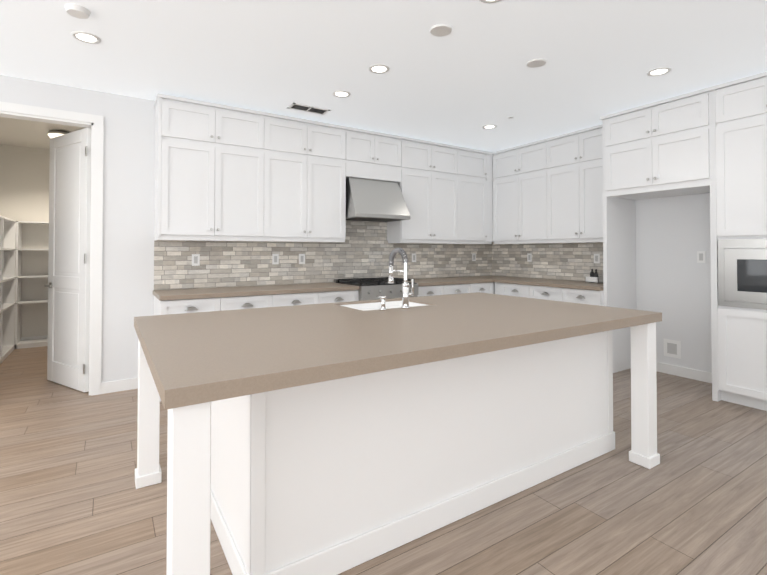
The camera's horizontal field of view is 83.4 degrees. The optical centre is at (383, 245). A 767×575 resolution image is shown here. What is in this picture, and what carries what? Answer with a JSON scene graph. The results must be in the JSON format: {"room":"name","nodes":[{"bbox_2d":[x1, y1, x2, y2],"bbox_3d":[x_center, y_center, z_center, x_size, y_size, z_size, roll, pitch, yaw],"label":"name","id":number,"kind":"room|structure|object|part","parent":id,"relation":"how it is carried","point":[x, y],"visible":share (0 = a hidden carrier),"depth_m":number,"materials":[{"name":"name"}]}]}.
{"room":"kitchen","nodes":[
{"label":"kitchen","id":0,"kind":"room"},
{"bbox_2d":[0,144,90,336],"bbox_3d":[-4.093,0.010,6.611,3.160,2.740,0.120,1,-1,-33],"label":"wall","id":1,"kind":"structure","parent":0,"point":[24,183],"depth_m":5.99,"materials":[{"name":"white paint"}]},
{"bbox_2d":[21,335,47,339],"bbox_3d":[-4.049,1.329,6.542,2.900,0.100,0.014,1,-1,-33],"label":"baseboard","id":2,"kind":"structure","parent":1,"relation":"attached to","point":[45,336],"depth_m":6.01,"materials":[{"name":"white wood"}]},
{"bbox_2d":[0,75,333,382],"bbox_3d":[-2.022,-0.023,4.324,8.930,2.740,0.120,1,-1,-33],"label":"wall","id":3,"kind":"structure","parent":0,"point":[128,211],"depth_m":3.99,"materials":[{"name":"white paint"}]},
{"bbox_2d":[0,101,103,395],"bbox_3d":[-2.984,0.081,3.703,0.950,2.515,0.156,1,-1,-33],"label":"door frame","id":4,"kind":"structure","parent":3,"relation":"attached to","point":[97,243],"depth_m":3.86,"materials":[{"name":"white wood"}]},
{"bbox_2d":[44,127,90,391],"bbox_3d":[-3.025,0.131,4.111,0.384,2.410,0.703,1,-1,-33],"label":"pantry door","id":5,"kind":"structure","parent":3,"relation":"in","point":[68,285],"depth_m":4.08,"materials":[{"name":"white paint"},{"name":"brushed nickel"}]},
{"bbox_2d":[101,378,137,393],"bbox_3d":[-2.375,1.293,3.999,0.413,0.100,0.013,1,-1,-33],"label":"baseboard","id":6,"kind":"structure","parent":3,"relation":"attached to","point":[132,383],"depth_m":3.96,"materials":[{"name":"white wood"}]},
{"bbox_2d":[154,93,269,240],"bbox_3d":[-1.686,-0.719,4.282,1.019,1.281,0.328,1,-1,-33],"label":"upper cabinet","id":7,"kind":"object","parent":3,"relation":"attached to","point":[227,173],"depth_m":4.11,"materials":[{"name":"white paint"}]},
{"bbox_2d":[270,113,345,240],"bbox_3d":[-0.936,-0.712,4.765,0.999,1.281,0.328,1,-1,-33],"label":"upper cabinet","id":8,"kind":"object","parent":3,"relation":"attached to","point":[308,157],"depth_m":4.64,"materials":[{"name":"white paint"}]},
{"bbox_2d":[154,220,491,289],"bbox_3d":[-0.266,-0.120,5.376,4.599,1.135,0.011,1,-1,-33],"label":"backsplash","id":9,"kind":"structure","parent":3,"relation":"attached to","point":[364,249],"depth_m":4.99,"materials":[{"name":"tile"}]},
{"bbox_2d":[192,254,199,265],"bbox_3d":[-1.884,0.147,4.320,0.072,0.116,0.006,1,-1,-33],"label":"electrical outlet plate","id":10,"kind":"object","parent":9,"relation":"attached to","point":[195,257],"depth_m":4.32,"materials":[{"name":"white plastic"}]},
{"bbox_2d":[272,254,278,263],"bbox_3d":[-1.194,0.153,4.764,0.072,0.116,0.006,1,-1,-33],"label":"electrical outlet plate","id":11,"kind":"object","parent":9,"relation":"attached to","point":[275,257],"depth_m":4.76,"materials":[{"name":"white plastic"}]},
{"bbox_2d":[299,254,304,263],"bbox_3d":[-0.934,0.156,4.932,0.072,0.116,0.006,1,-1,-33],"label":"electrical outlet plate","id":12,"kind":"object","parent":9,"relation":"attached to","point":[301,256],"depth_m":4.93,"materials":[{"name":"white plastic"}]},
{"bbox_2d":[412,253,415,261],"bbox_3d":[0.412,0.168,5.797,0.072,0.116,0.006,1,-1,-33],"label":"electrical outlet plate","id":13,"kind":"object","parent":9,"relation":"attached to","point":[413,254],"depth_m":5.79,"materials":[{"name":"white plastic"}]},
{"bbox_2d":[472,253,475,260],"bbox_3d":[1.345,0.177,6.398,0.072,0.116,0.006,1,-1,-33],"label":"electrical outlet plate","id":14,"kind":"object","parent":9,"relation":"attached to","point":[473,254],"depth_m":6.39,"materials":[{"name":"white plastic"}]},
{"bbox_2d":[346,126,405,184],"bbox_3d":[-0.192,-1.063,5.248,0.891,0.566,0.328,1,-1,-33],"label":"upper cabinet","id":15,"kind":"object","parent":3,"relation":"attached to","point":[372,155],"depth_m":5.12,"materials":[{"name":"white paint"}]},
{"bbox_2d":[346,177,409,221],"bbox_3d":[-0.134,-0.541,5.150,0.750,0.477,0.520,1,-1,-33],"label":"range hood","id":16,"kind":"object","parent":3,"relation":"attached to","point":[374,200],"visible":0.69,"depth_m":4.98,"materials":[{"name":"silver metal"}]},
{"bbox_3d":[-0.137,-0.304,5.151,0.650,0.004,0.430,1,-1,-33],"label":"panel","id":17,"kind":"part","parent":16,"relation":"part of","materials":[{"name":"grey metal"}]},
{"bbox_2d":[387,137,461,240],"bbox_3d":[0.547,-0.699,5.719,0.988,1.281,0.328,1,-1,-33],"label":"upper cabinet","id":18,"kind":"object","parent":3,"relation":"attached to","point":[432,191],"depth_m":5.57,"materials":[{"name":"white paint"}]},
{"bbox_2d":[462,147,489,243],"bbox_3d":[1.120,-0.693,6.087,0.607,1.281,0.328,1,-1,-33],"label":"upper cabinet","id":19,"kind":"object","parent":3,"relation":"attached to","point":[475,163],"depth_m":6.01,"materials":[{"name":"white paint"}]},
{"bbox_2d":[474,151,492,243],"bbox_3d":[1.541,-0.690,6.358,0.508,1.281,0.328,1,-1,-33],"label":"upper cabinet","id":20,"kind":"object","parent":3,"relation":"attached to","point":[488,154],"depth_m":6.16,"materials":[{"name":"white paint"}]},
{"bbox_2d":[0,346,766,574],"bbox_3d":[-0.404,1.361,1.790,8.930,0.100,12.190,1,-1,-33],"label":"floor","id":21,"kind":"structure","parent":0,"point":[74,500],"depth_m":2.20,"materials":[{"name":"brown wood"}]},
{"bbox_2d":[0,215,17,363],"bbox_3d":[-4.358,0.506,4.638,0.316,1.689,2.250,1,-1,-33],"label":"pantry shelving","id":22,"kind":"object","parent":21,"relation":"on","point":[11,301],"depth_m":5.61,"materials":[{"name":"white paint"}]},
{"bbox_2d":[17,221,89,348],"bbox_3d":[-3.969,0.531,6.411,2.916,1.689,0.309,1,-1,-33],"label":"pantry shelving","id":23,"kind":"object","parent":21,"relation":"on","point":[32,343],"depth_m":5.80,"materials":[{"name":"white paint"}]},
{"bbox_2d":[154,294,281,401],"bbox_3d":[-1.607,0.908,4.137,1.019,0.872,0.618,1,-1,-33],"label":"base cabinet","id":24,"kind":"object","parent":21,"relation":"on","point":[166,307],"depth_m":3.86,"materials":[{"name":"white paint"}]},
{"bbox_2d":[153,282,358,300],"bbox_3d":[-1.234,0.454,4.372,1.912,0.040,0.639,1,-1,-33],"label":"countertop","id":25,"kind":"structure","parent":24,"relation":"on","point":[182,294],"depth_m":4.15,"materials":[{"name":"beige stone"}]},
{"bbox_2d":[282,290,358,305],"bbox_3d":[-0.856,0.915,4.620,1.001,0.872,0.618,1,-1,-33],"label":"base cabinet","id":26,"kind":"object","parent":21,"relation":"on","point":[292,299],"depth_m":4.39,"materials":[{"name":"white paint"}]},
{"bbox_2d":[334,277,417,300],"bbox_3d":[-0.082,0.878,5.048,0.760,0.959,0.712,1,-1,-33],"label":"range","id":27,"kind":"object","parent":21,"relation":"on","point":[371,288],"visible":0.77,"depth_m":4.80,"materials":[{"name":"silver metal"}]},
{"bbox_2d":[135,320,661,574],"bbox_3d":[0.135,0.890,2.521,2.682,0.859,1.517,1,-1,-33],"label":"kitchen island","id":28,"kind":"object","parent":21,"relation":"on","point":[336,438],"depth_m":1.88,"materials":[{"name":"white wood"}]},
{"bbox_2d":[134,304,489,403],"bbox_3d":[-0.488,0.428,2.127,1.220,0.052,1.535,1,-1,-33],"label":"island countertop","id":29,"kind":"structure","parent":28,"relation":"on","point":[198,355],"depth_m":1.71,"materials":[{"name":"beige stone"}]},
{"bbox_2d":[338,298,573,347],"bbox_3d":[0.274,0.435,2.617,0.590,0.052,1.535,1,-1,-33],"label":"island countertop","id":30,"kind":"structure","parent":28,"relation":"on","point":[501,331],"depth_m":2.22,"materials":[{"name":"beige stone"}]},
{"bbox_2d":[346,300,413,311],"bbox_3d":[0.010,0.568,3.025,0.614,0.282,0.444,1,-1,-33],"label":"sink","id":31,"kind":"object","parent":30,"relation":"in","point":[377,303],"depth_m":3.24,"materials":[{"name":"white ceramic"}]},
{"bbox_2d":[377,295,386,310],"bbox_3d":[-0.015,0.366,2.743,0.044,0.087,0.092,1,-1,-33],"label":"soap dispenser","id":32,"kind":"object","parent":30,"relation":"on","point":[383,308],"visible":1,"depth_m":2.71,"materials":[{"name":"silver metal"}]},
{"bbox_2d":[388,247,413,308],"bbox_3d":[0.114,0.213,2.889,0.092,0.398,0.222,1,-1,-33],"label":"faucet","id":33,"kind":"object","parent":30,"relation":"on","point":[406,294],"visible":1,"depth_m":2.82,"materials":[{"name":"silver metal"}]},
{"bbox_2d":[398,292,661,331],"bbox_3d":[0.900,0.441,3.020,0.900,0.052,1.535,1,-1,-33],"label":"island countertop","id":34,"kind":"structure","parent":28,"relation":"on","point":[584,317],"depth_m":2.71,"materials":[{"name":"beige stone"}]},
{"bbox_2d":[417,283,473,296],"bbox_3d":[0.603,0.928,5.559,0.942,0.872,0.618,1,-1,-33],"label":"base cabinet","id":35,"kind":"object","parent":21,"relation":"on","point":[456,288],"depth_m":5.30,"materials":[{"name":"white paint"}]},
{"bbox_2d":[402,277,493,285],"bbox_3d":[0.753,0.472,5.649,1.282,0.040,0.642,1,-1,-33],"label":"countertop","id":36,"kind":"structure","parent":35,"relation":"on","point":[450,280],"depth_m":5.50,"materials":[{"name":"beige stone"}]},
{"bbox_2d":[474,282,493,293],"bbox_3d":[1.098,0.933,5.876,0.467,0.872,0.618,1,-1,-33],"label":"base cabinet","id":37,"kind":"object","parent":21,"relation":"on","point":[478,287],"depth_m":5.67,"materials":[{"name":"white paint"}]},
{"bbox_2d":[495,282,522,296],"bbox_3d":[1.905,0.929,5.645,0.618,0.872,0.642,1,-1,-33],"label":"base cabinet","id":38,"kind":"object","parent":21,"relation":"on","point":[507,289],"depth_m":5.54,"materials":[{"name":"white paint"}]},
{"bbox_2d":[523,285,603,305],"bbox_3d":[2.275,0.921,5.071,0.618,0.872,0.957,1,-1,-33],"label":"base cabinet","id":39,"kind":"object","parent":21,"relation":"on","point":[589,297],"depth_m":4.85,"materials":[{"name":"white paint"}]},
{"bbox_2d":[471,276,602,290],"bbox_3d":[1.961,0.471,5.557,0.649,0.040,2.103,1,-1,-33],"label":"countertop","id":40,"kind":"structure","parent":39,"relation":"on","point":[583,285],"depth_m":5.20,"materials":[{"name":"beige stone"}]},
{"bbox_2d":[585,269,602,282],"bbox_3d":[2.514,0.364,5.114,0.140,0.160,0.160,1,-1,-33],"label":"caddy","id":41,"kind":"object","parent":40,"relation":"on","point":[593,277],"visible":1,"depth_m":5.07,"materials":[{"name":"white"}]},
{"bbox_2d":[704,71,766,410],"bbox_3d":[3.293,-0.018,3.528,0.612,2.704,0.840,1,-1,-33],"label":"tall cabinet","id":42,"kind":"object","parent":21,"relation":"on","point":[712,140],"depth_m":3.56,"materials":[{"name":"white paint"}]},
{"bbox_3d":[3.076,0.220,3.326,0.031,0.307,0.551,1,-1,-33],"label":"panel","id":43,"kind":"part","parent":42,"relation":"part of","materials":[{"name":"clear glass"}]},
{"bbox_2d":[0,0,766,151],"bbox_3d":[-0.404,-1.453,1.830,8.930,0.072,12.190,1,-1,-33],"label":"ceiling","id":44,"kind":"structure","parent":0,"point":[466,79],"depth_m":3.21,"materials":[{"name":"white paint"}]},
{"bbox_2d":[47,130,69,137],"bbox_3d":[-3.933,-1.330,5.236,0.250,0.100,0.250,1,-1,-33],"label":"ceiling light","id":45,"kind":"object","parent":44,"relation":"attached to","point":[52,133],"visible":0.44,"depth_m":5.14,"materials":[{"name":"white"}]},
{"bbox_2d":[65,3,90,18],"bbox_3d":[-1.838,-1.403,2.589,0.130,0.030,0.130,1,-1,-33],"label":"smoke detector","id":46,"kind":"object","parent":44,"relation":"attached to","point":[77,11],"visible":1,"depth_m":2.57,"materials":[{"name":"white plastic"}]},
{"bbox_2d":[71,31,100,43],"bbox_3d":[-2.018,-1.409,2.925,0.170,0.006,0.170,1,-1,-33],"label":"recessed light","id":47,"kind":"object","parent":44,"relation":"in","point":[86,37],"visible":1,"depth_m":2.92,"materials":[{"name":"white plastic"}]},
{"bbox_2d":[287,103,330,114],"bbox_3d":[-0.760,-1.388,4.388,0.400,0.008,0.180,1,-1,-33],"label":"ceiling vent","id":48,"kind":"object","parent":44,"relation":"in","point":[308,108],"visible":1,"depth_m":4.38,"materials":[{"name":"white"}]},
{"bbox_2d":[332,90,350,97],"bbox_3d":[-0.387,-1.394,3.975,0.170,0.006,0.170,1,-1,-33],"label":"recessed light","id":49,"kind":"object","parent":44,"relation":"in","point":[341,94],"visible":1,"depth_m":3.97,"materials":[{"name":"white plastic"}]},
{"bbox_2d":[368,64,389,73],"bbox_3d":[-0.035,-1.402,3.428,0.170,0.006,0.170,1,-1,-33],"label":"recessed light","id":50,"kind":"object","parent":44,"relation":"in","point":[378,68],"visible":1,"depth_m":3.42,"materials":[{"name":"white plastic"}]},
{"bbox_2d":[482,125,496,128],"bbox_3d":[1.236,-1.379,5.019,0.170,0.006,0.170,1,-1,-33],"label":"recessed light","id":51,"kind":"object","parent":44,"relation":"in","point":[489,126],"visible":1,"depth_m":5.00,"materials":[{"name":"white plastic"}]},
{"bbox_2d":[479,0,501,3],"bbox_3d":[0.617,-1.416,2.433,0.170,0.006,0.170,1,-1,-33],"label":"recessed light","id":52,"kind":"object","parent":44,"relation":"in","point":[489,1],"visible":1,"depth_m":2.49,"materials":[{"name":"white plastic"}]},
{"bbox_2d":[647,67,670,75],"bbox_3d":[2.227,-1.401,3.480,0.170,0.006,0.170,1,-1,-33],"label":"recessed light","id":53,"kind":"object","parent":44,"relation":"in","point":[659,71],"visible":0.98,"depth_m":3.47,"materials":[{"name":"white"}]},
{"bbox_2d":[635,193,711,372],"bbox_3d":[4.157,-0.044,2.862,0.120,2.740,9.025,1,-1,-33],"label":"wall","id":54,"kind":"structure","parent":0,"point":[673,281],"depth_m":4.46,"materials":[{"name":"white paint"}]},
{"bbox_2d":[492,140,555,243],"bbox_3d":[1.966,-0.697,5.862,0.329,1.281,0.961,1,-1,-33],"label":"upper cabinet","id":55,"kind":"object","parent":54,"relation":"attached to","point":[516,170],"depth_m":5.81,"materials":[{"name":"white paint"}]},
{"bbox_2d":[492,242,602,280],"bbox_3d":[2.232,0.198,5.728,0.011,0.510,2.091,1,-1,-33],"label":"backsplash","id":56,"kind":"structure","parent":54,"relation":"attached to","point":[566,261],"depth_m":5.76,"materials":[{"name":"tile"}]},
{"bbox_2d":[527,253,531,261],"bbox_3d":[2.039,0.171,6.013,0.006,0.116,0.072,1,-1,-33],"label":"electrical outlet plate","id":57,"kind":"object","parent":56,"relation":"attached to","point":[529,255],"depth_m":6.01,"materials":[{"name":"white plastic"}]},
{"bbox_2d":[594,254,599,262],"bbox_3d":[2.569,0.159,5.189,0.006,0.116,0.072,1,-1,-33],"label":"electrical outlet plate","id":58,"kind":"object","parent":56,"relation":"attached to","point":[596,256],"depth_m":5.18,"materials":[{"name":"white plastic"}]},
{"bbox_2d":[540,124,602,239],"bbox_3d":[2.414,-0.707,5.166,0.329,1.281,0.928,1,-1,-33],"label":"upper cabinet","id":59,"kind":"object","parent":54,"relation":"attached to","point":[548,190],"depth_m":5.13,"materials":[{"name":"white paint"}]},
{"bbox_2d":[604,89,703,202],"bbox_3d":[2.822,-0.937,4.285,0.599,0.845,0.920,1,-1,-33],"label":"upper cabinet","id":60,"kind":"object","parent":54,"relation":"attached to","point":[655,149],"depth_m":4.11,"materials":[{"name":"white paint"}]},
{"bbox_2d":[664,339,680,358],"bbox_3d":[3.017,1.080,4.500,0.007,0.180,0.160,1,-1,-33],"label":"outlet box","id":61,"kind":"object","parent":54,"relation":"attached to","point":[672,348],"depth_m":4.49,"materials":[{"name":"white plastic"}]},
{"bbox_2d":[656,362,711,382],"bbox_3d":[3.068,1.298,4.411,0.014,0.100,0.916,1,-1,-33],"label":"baseboard","id":62,"kind":"structure","parent":54,"relation":"attached to","point":[704,376],"depth_m":4.39,"materials":[{"name":"white wood"}]},
{"bbox_2d":[697,251,705,262],"bbox_3d":[3.164,0.117,4.288,0.006,0.116,0.072,1,-1,-33],"label":"electrical outlet plate","id":63,"kind":"object","parent":54,"relation":"attached to","point":[701,255],"depth_m":4.28,"materials":[{"name":"white plastic"}]}
]}

